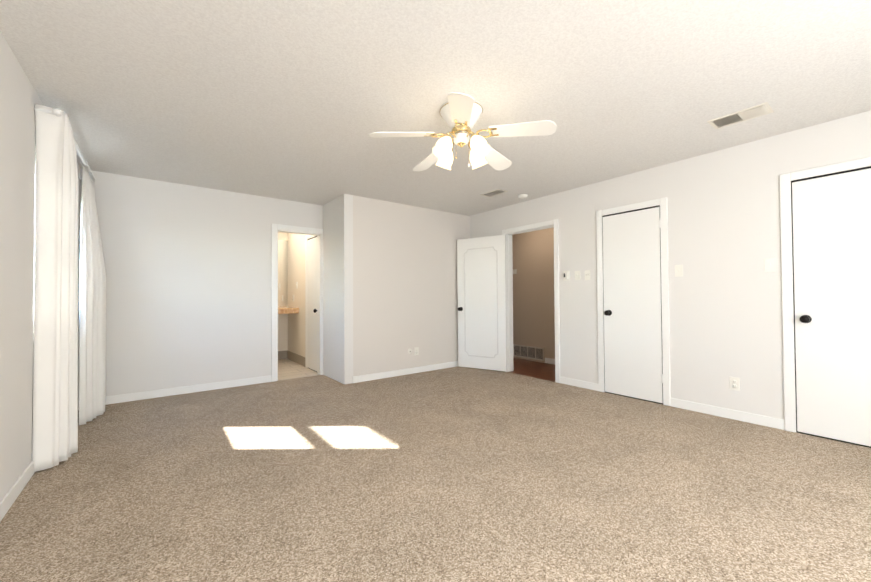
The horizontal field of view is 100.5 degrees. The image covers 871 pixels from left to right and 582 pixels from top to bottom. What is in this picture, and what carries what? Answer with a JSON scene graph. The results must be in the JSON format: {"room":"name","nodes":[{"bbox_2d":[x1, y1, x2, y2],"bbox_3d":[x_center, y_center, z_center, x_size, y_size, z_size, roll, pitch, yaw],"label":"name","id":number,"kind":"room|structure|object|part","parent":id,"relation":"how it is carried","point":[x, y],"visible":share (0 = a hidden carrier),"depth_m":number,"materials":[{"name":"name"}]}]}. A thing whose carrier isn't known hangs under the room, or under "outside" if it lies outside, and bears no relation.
{"room":"empty bedroom","nodes":[
{"label":"empty bedroom","id":0,"kind":"room"},
{"bbox_2d":[0,31,80,501],"bbox_3d":[-1.701,-0.085,1.094,0.120,2.440,6.698,0,-1,-38],"label":"wall","id":1,"kind":"structure","parent":0,"point":[19,98],"depth_m":2.02,"materials":[{"name":"white paint"}]},
{"bbox_2d":[33,149,35,321],"bbox_3d":[-2.971,-0.356,2.736,0.110,1.130,1.160,0,-1,-38],"label":"window","id":2,"kind":"structure","parent":1,"relation":"in","point":[34,227],"depth_m":2.56,"materials":[{"name":"white plastic"}]},
{"bbox_2d":[0,400,78,521],"bbox_3d":[-1.642,1.093,1.115,0.012,0.085,6.458,0,-1,-38],"label":"baseboard","id":3,"kind":"structure","parent":1,"relation":"attached to","point":[13,493],"depth_m":2.01,"materials":[{"name":"white"}]},
{"bbox_2d":[34,107,54,114],"bbox_3d":[-2.506,-1.157,2.335,0.109,0.020,0.020,0,-1,-38],"label":"bracket","id":4,"kind":"object","parent":1,"relation":"attached to","point":[47,111],"depth_m":2.32,"materials":[{"name":"white metal"}]},
{"bbox_2d":[56,114,95,181],"bbox_3d":[-2.975,-1.143,3.027,0.032,0.032,1.720,0,-1,-38],"label":"pole","id":5,"kind":"object","parent":4,"relation":"attached to","point":[81,157],"visible":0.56,"depth_m":3.10,"materials":[{"name":"white metal"}]},
{"bbox_2d":[32,104,77,471],"bbox_3d":[-2.563,-0.018,2.461,0.177,2.331,0.340,0,-1,-38],"label":"curtain","id":6,"kind":"object","parent":5,"relation":"hanging from","point":[55,404],"visible":0.98,"depth_m":2.38,"materials":[{"name":"white fabric"}]},
{"bbox_2d":[52,108,61,115],"bbox_3d":[-2.442,-1.157,2.334,0.044,0.044,0.028,0,-1,-38],"label":"finial","id":7,"kind":"object","parent":5,"relation":"attached to","point":[56,111],"visible":0.94,"depth_m":2.33,"materials":[{"name":"white"}]},
{"bbox_2d":[79,166,103,424],"bbox_3d":[-3.173,0.034,3.355,0.149,2.262,0.440,0,-1,-38],"label":"curtain","id":8,"kind":"object","parent":5,"relation":"hanging from","point":[91,342],"visible":1,"depth_m":3.25,"materials":[{"name":"white fabric"}]},
{"bbox_2d":[91,179,105,411],"bbox_3d":[-3.345,0.039,3.577,0.159,2.262,0.319,0,-1,-38],"label":"panel","id":9,"kind":"object","parent":5,"relation":"hanging from","point":[102,257],"visible":0.1,"depth_m":3.52,"materials":[{"name":"white fabric"}]},
{"bbox_2d":[78,169,322,399],"bbox_3d":[-2.663,-0.024,4.505,2.522,2.440,0.120,0,-1,-38],"label":"wall","id":10,"kind":"structure","parent":0,"point":[188,283],"depth_m":4.23,"materials":[{"name":"white paint"}]},
{"bbox_2d":[105,375,270,404],"bbox_3d":[-2.878,1.151,4.231,1.797,0.085,0.012,0,-1,-38],"label":"baseboard","id":11,"kind":"structure","parent":10,"relation":"attached to","point":[121,398],"depth_m":4.19,"materials":[{"name":"white wood"}]},
{"bbox_2d":[271,223,322,381],"bbox_3d":[-2.094,0.158,5.299,0.740,2.096,0.726,0,-1,-38],"label":"door frame","id":12,"kind":"structure","parent":10,"relation":"attached to","point":[275,227],"depth_m":5.06,"materials":[{"name":"white wood"}]},
{"bbox_2d":[278,232,287,350],"bbox_3d":[-3.220,0.008,6.274,1.246,2.440,0.120,0,-1,-38],"label":"wall","id":13,"kind":"structure","parent":0,"point":[282,332],"depth_m":6.54,"materials":[{"name":"beige paint"}]},
{"bbox_2d":[278,351,286,359],"bbox_3d":[-3.127,1.152,6.238,1.122,0.150,0.012,0,-1,-38],"label":"baseboard","id":14,"kind":"structure","parent":13,"relation":"attached to","point":[281,354],"depth_m":6.52,"materials":[{"name":"beige"}]},
{"bbox_2d":[278,240,287,305],"bbox_3d":[-3.131,-0.328,6.269,1.098,1.190,0.005,0,-1,-38],"label":"vanity mirror","id":15,"kind":"object","parent":13,"relation":"attached to","point":[282,272],"visible":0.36,"depth_m":6.55,"materials":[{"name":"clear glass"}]},
{"bbox_2d":[278,307,298,313],"bbox_3d":[-2.934,0.332,5.995,1.120,0.090,0.659,0,-1,-38],"label":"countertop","id":16,"kind":"structure","parent":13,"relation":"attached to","point":[286,310],"depth_m":5.98,"materials":[{"name":"stone"}]},
{"bbox_2d":[278,359,318,380],"bbox_3d":[-2.681,1.266,5.563,1.246,0.096,1.862,0,-1,-38],"label":"floor","id":17,"kind":"structure","parent":0,"point":[288,369],"depth_m":5.46,"materials":[{"name":"beige tile"}]},
{"bbox_2d":[288,194,352,383],"bbox_3d":[-1.918,-0.009,5.699,0.124,2.440,2.620,0,-1,-38],"label":"wall","id":18,"kind":"structure","parent":0,"point":[338,289],"depth_m":4.92,"materials":[{"name":"white paint"}]},
{"bbox_2d":[287,350,304,366],"bbox_3d":[-2.359,1.146,6.150,0.012,0.150,1.050,0,-1,-38],"label":"baseboard","id":19,"kind":"structure","parent":18,"relation":"attached to","point":[295,357],"depth_m":6.14,"materials":[{"name":"beige"}]},
{"bbox_2d":[307,237,316,370],"bbox_3d":[-1.879,0.195,5.472,0.084,2.001,0.575,0,-1,-38],"label":"door","id":20,"kind":"structure","parent":18,"relation":"in","point":[312,303],"depth_m":5.54,"materials":[{"name":"white wood"}]},
{"bbox_2d":[353,195,469,375],"bbox_3d":[-0.239,-0.023,5.415,2.188,2.440,0.120,0,-1,-38],"label":"wall","id":21,"kind":"structure","parent":0,"point":[405,295],"depth_m":5.17,"materials":[{"name":"white paint"}]},
{"bbox_2d":[352,361,457,382],"bbox_3d":[-0.245,1.153,5.303,2.080,0.085,0.012,0,-1,-38],"label":"baseboard","id":22,"kind":"structure","parent":21,"relation":"attached to","point":[355,379],"depth_m":5.12,"materials":[{"name":"white wood"}]},
{"bbox_2d":[414,347,418,354],"bbox_3d":[-0.277,0.879,5.286,0.072,0.116,0.010,0,-1,-38],"label":"electrical outlet","id":23,"kind":"object","parent":21,"relation":"attached to","point":[416,350],"visible":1,"depth_m":5.28,"materials":[{"name":"white plastic"}]},
{"bbox_2d":[0,366,870,581],"bbox_3d":[0.208,1.197,2.463,4.830,0.100,6.578,0,-1,-38],"label":"floor carpet","id":24,"kind":"object","parent":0,"point":[459,474],"visible":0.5,"depth_m":2.05,"materials":[{"name":"beige carpet"}]},
{"bbox_2d":[0,0,870,215],"bbox_3d":[0.083,-1.335,3.595,5.986,0.120,8.440,0,-1,-38],"label":"ceiling","id":25,"kind":"structure","parent":0,"point":[296,100],"depth_m":2.26,"materials":[{"name":"white paint"}]},
{"bbox_2d":[369,92,556,170],"bbox_3d":[0.177,-1.085,2.621,1.232,0.411,1.214,0,-1,-38],"label":"ceiling fan","id":26,"kind":"object","parent":25,"relation":"hanging from","point":[460,113],"visible":1,"depth_m":2.48,"materials":[{"name":"white"}]},
{"bbox_3d":[-0.234,-1.072,2.480,0.435,0.006,0.150,-7,13,-14],"label":"blade","id":27,"kind":"part","parent":26,"relation":"part of","materials":[{"name":"white wood"}]},
{"bbox_3d":[-0.041,-1.065,2.947,0.150,0.006,0.435,-14,0,-32],"label":"blade","id":28,"kind":"part","parent":26,"relation":"part of","materials":[{"name":"white"}]},
{"bbox_3d":[0.063,-0.995,2.475,0.126,0.139,0.126,37,-24,-34],"label":"lamp shade","id":29,"kind":"part","parent":26,"relation":"part of","materials":[{"name":"white glass"}]},
{"bbox_3d":[0.080,-0.991,2.702,0.126,0.139,0.126,0,29,-41],"label":"lamp shade","id":30,"kind":"part","parent":26,"relation":"part of","materials":[{"name":"white glass"}]},
{"bbox_3d":[0.151,-1.079,2.153,0.150,0.006,0.435,12,6,3],"label":"blade","id":31,"kind":"part","parent":26,"relation":"part of","materials":[{"name":"white"}]},
{"bbox_3d":[0.306,-0.993,2.684,0.126,0.139,0.126,-37,22,-35],"label":"lamp shade","id":32,"kind":"part","parent":26,"relation":"part of","materials":[{"name":"white glass"}]},
{"bbox_3d":[0.289,-0.996,2.458,0.126,0.139,0.126,0,-31,-41],"label":"lamp shade","id":33,"kind":"part","parent":26,"relation":"part of","materials":[{"name":"white glass"}]},
{"bbox_3d":[0.463,-1.069,2.909,0.150,0.006,0.435,-16,-17,38],"label":"blade","id":34,"kind":"part","parent":26,"relation":"part of","materials":[{"name":"white wood"}]},
{"label":"blade","id":35,"kind":"part","parent":26,"relation":"part of","materials":[{"name":"white wood"}]},
{"bbox_2d":[481,189,507,196],"bbox_3d":[0.750,-1.255,4.650,0.170,0.013,0.320,0,-1,-38],"label":"ceiling vent","id":36,"kind":"object","parent":25,"relation":"in","point":[494,192],"visible":0.98,"depth_m":4.62,"materials":[{"name":"beige metal"}]},
{"bbox_2d":[518,194,527,198],"bbox_3d":[1.151,-1.245,4.776,0.124,0.034,0.124,0,-1,-38],"label":"smoke detector","id":37,"kind":"object","parent":25,"relation":"attached to","point":[522,196],"visible":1,"depth_m":4.74,"materials":[{"name":"white plastic"}]},
{"bbox_2d":[707,102,773,128],"bbox_3d":[2.267,-1.295,2.698,0.210,0.013,0.345,0,-1,-38],"label":"ceiling vent","id":38,"kind":"object","parent":25,"relation":"in","point":[765,108],"visible":1,"depth_m":2.68,"materials":[{"name":"beige metal"}]},
{"bbox_2d":[510,358,554,381],"bbox_3d":[1.462,1.245,5.740,1.155,0.096,5.000,0,-1,-38],"label":"floor","id":39,"kind":"structure","parent":0,"point":[539,370],"depth_m":5.50,"materials":[{"name":"brown wood"}]},
{"bbox_2d":[512,227,554,362],"bbox_3d":[1.864,-0.024,6.077,0.120,2.440,5.000,0,-1,-38],"label":"wall","id":40,"kind":"structure","parent":0,"point":[533,296],"depth_m":6.20,"materials":[{"name":"beige paint"}]},
{"bbox_2d":[513,344,543,360],"bbox_3d":[1.605,1.063,6.297,0.010,0.215,0.660,0,-1,-38],"label":"air vent","id":41,"kind":"object","parent":40,"relation":"in","point":[529,352],"visible":0.94,"depth_m":6.28,"materials":[{"name":"beige metal"}]},
{"bbox_2d":[545,358,554,364],"bbox_3d":[1.819,1.150,6.017,0.012,0.090,5.000,0,-1,-38],"label":"baseboard","id":42,"kind":"structure","parent":40,"relation":"attached to","point":[549,360],"depth_m":5.93,"materials":[{"name":"white wood"}]},
{"bbox_2d":[470,110,870,419],"bbox_3d":[2.393,-0.066,3.694,0.120,2.440,5.820,0,-1,-38],"label":"wall","id":43,"kind":"structure","parent":0,"point":[725,289],"depth_m":3.36,"materials":[{"name":"white paint"}]},
{"bbox_2d":[457,235,507,371],"bbox_3d":[0.700,0.180,5.519,0.813,2.003,0.185,-1,-1,32],"label":"hall door","id":44,"kind":"structure","parent":43,"relation":"in","point":[482,301],"depth_m":5.49,"materials":[{"name":"painted wood"},{"name":"bronze"}]},
{"bbox_2d":[502,219,559,382],"bbox_3d":[1.348,0.132,5.051,0.160,2.100,0.950,0,-1,-38],"label":"door frame","id":45,"kind":"structure","parent":43,"relation":"attached to","point":[555,222],"depth_m":5.07,"materials":[{"name":"white wood"}]},
{"bbox_2d":[563,270,569,280],"bbox_3d":[1.640,-0.194,4.550,0.029,0.125,0.085,0,-1,-38],"label":"light switch","id":46,"kind":"object","parent":43,"relation":"attached to","point":[566,275],"visible":0.98,"depth_m":4.54,"materials":[{"name":"white plastic"}]},
{"bbox_2d":[575,271,579,279],"bbox_3d":[1.736,-0.190,4.435,0.017,0.116,0.072,0,-1,-38],"label":"switch plate","id":47,"kind":"object","parent":43,"relation":"attached to","point":[577,275],"visible":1,"depth_m":4.43,"materials":[{"name":"white plastic"}]},
{"bbox_2d":[560,376,598,390],"bbox_3d":[1.745,1.127,4.416,0.012,0.085,0.509,0,-1,-38],"label":"baseboard","id":48,"kind":"structure","parent":43,"relation":"attached to","point":[569,381],"depth_m":4.40,"materials":[{"name":"white wood"}]},
{"bbox_2d":[585,270,589,279],"bbox_3d":[1.815,-0.191,4.332,0.017,0.116,0.072,0,-1,-38],"label":"switch plate","id":49,"kind":"object","parent":43,"relation":"attached to","point":[587,274],"visible":1,"depth_m":4.33,"materials":[{"name":"white plastic"}]},
{"bbox_2d":[603,207,662,402],"bbox_3d":[2.094,0.144,3.908,0.084,2.006,0.607,0,-1,-38],"label":"closet door","id":50,"kind":"structure","parent":43,"relation":"in","point":[632,309],"depth_m":3.91,"materials":[{"name":"white wood"}]},
{"bbox_3d":[1.944,0.248,4.094,0.075,0.066,0.066,0,-1,-38],"label":"knob","id":51,"kind":"part","parent":50,"relation":"part of","materials":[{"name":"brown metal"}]},
{"bbox_2d":[596,197,670,405],"bbox_3d":[2.119,0.109,3.934,0.018,2.101,0.743,0,-1,-38],"label":"trim","id":52,"kind":"structure","parent":43,"relation":"attached to","point":[662,202],"depth_m":3.69,"materials":[{"name":"white wood"}]},
{"bbox_2d":[675,265,682,276],"bbox_3d":[2.400,-0.200,3.574,0.017,0.116,0.072,0,-1,-38],"label":"switch plate","id":53,"kind":"object","parent":43,"relation":"attached to","point":[678,270],"visible":1,"depth_m":3.57,"materials":[{"name":"white plastic"}]},
{"bbox_2d":[670,398,784,429],"bbox_3d":[2.608,1.104,3.296,0.012,0.085,0.840,0,-1,-38],"label":"baseboard","id":54,"kind":"structure","parent":43,"relation":"attached to","point":[762,420],"depth_m":3.24,"materials":[{"name":"white"}]},
{"bbox_2d":[729,377,739,390],"bbox_3d":[2.665,0.827,3.227,0.010,0.116,0.072,0,-1,-38],"label":"electrical outlet","id":55,"kind":"object","parent":43,"relation":"attached to","point":[734,383],"visible":1,"depth_m":3.22,"materials":[{"name":"white plastic"}]},
{"bbox_2d":[764,258,775,271],"bbox_3d":[2.810,-0.219,3.042,0.017,0.116,0.072,0,-1,-38],"label":"switch plate","id":56,"kind":"object","parent":43,"relation":"attached to","point":[769,264],"visible":1,"depth_m":3.04,"materials":[{"name":"white plastic"}]},
{"bbox_2d":[779,157,870,447],"bbox_3d":[3.129,0.082,2.624,0.018,2.101,0.900,0,-1,-38],"label":"door frame","id":57,"kind":"structure","parent":43,"relation":"attached to","point":[786,179],"depth_m":2.94,"materials":[{"name":"white wood"}]},
{"bbox_2d":[792,168,870,446],"bbox_3d":[3.100,0.117,2.602,0.084,2.006,0.754,0,-1,-38],"label":"door","id":58,"kind":"structure","parent":43,"relation":"in","point":[832,249],"depth_m":2.75,"materials":[{"name":"white wood"}]},
{"bbox_3d":[2.905,0.222,2.847,0.075,0.066,0.066,0,-1,-38],"label":"right door knob","id":59,"kind":"part","parent":58,"relation":"part of","materials":[{"name":"black metal"}]}
]}

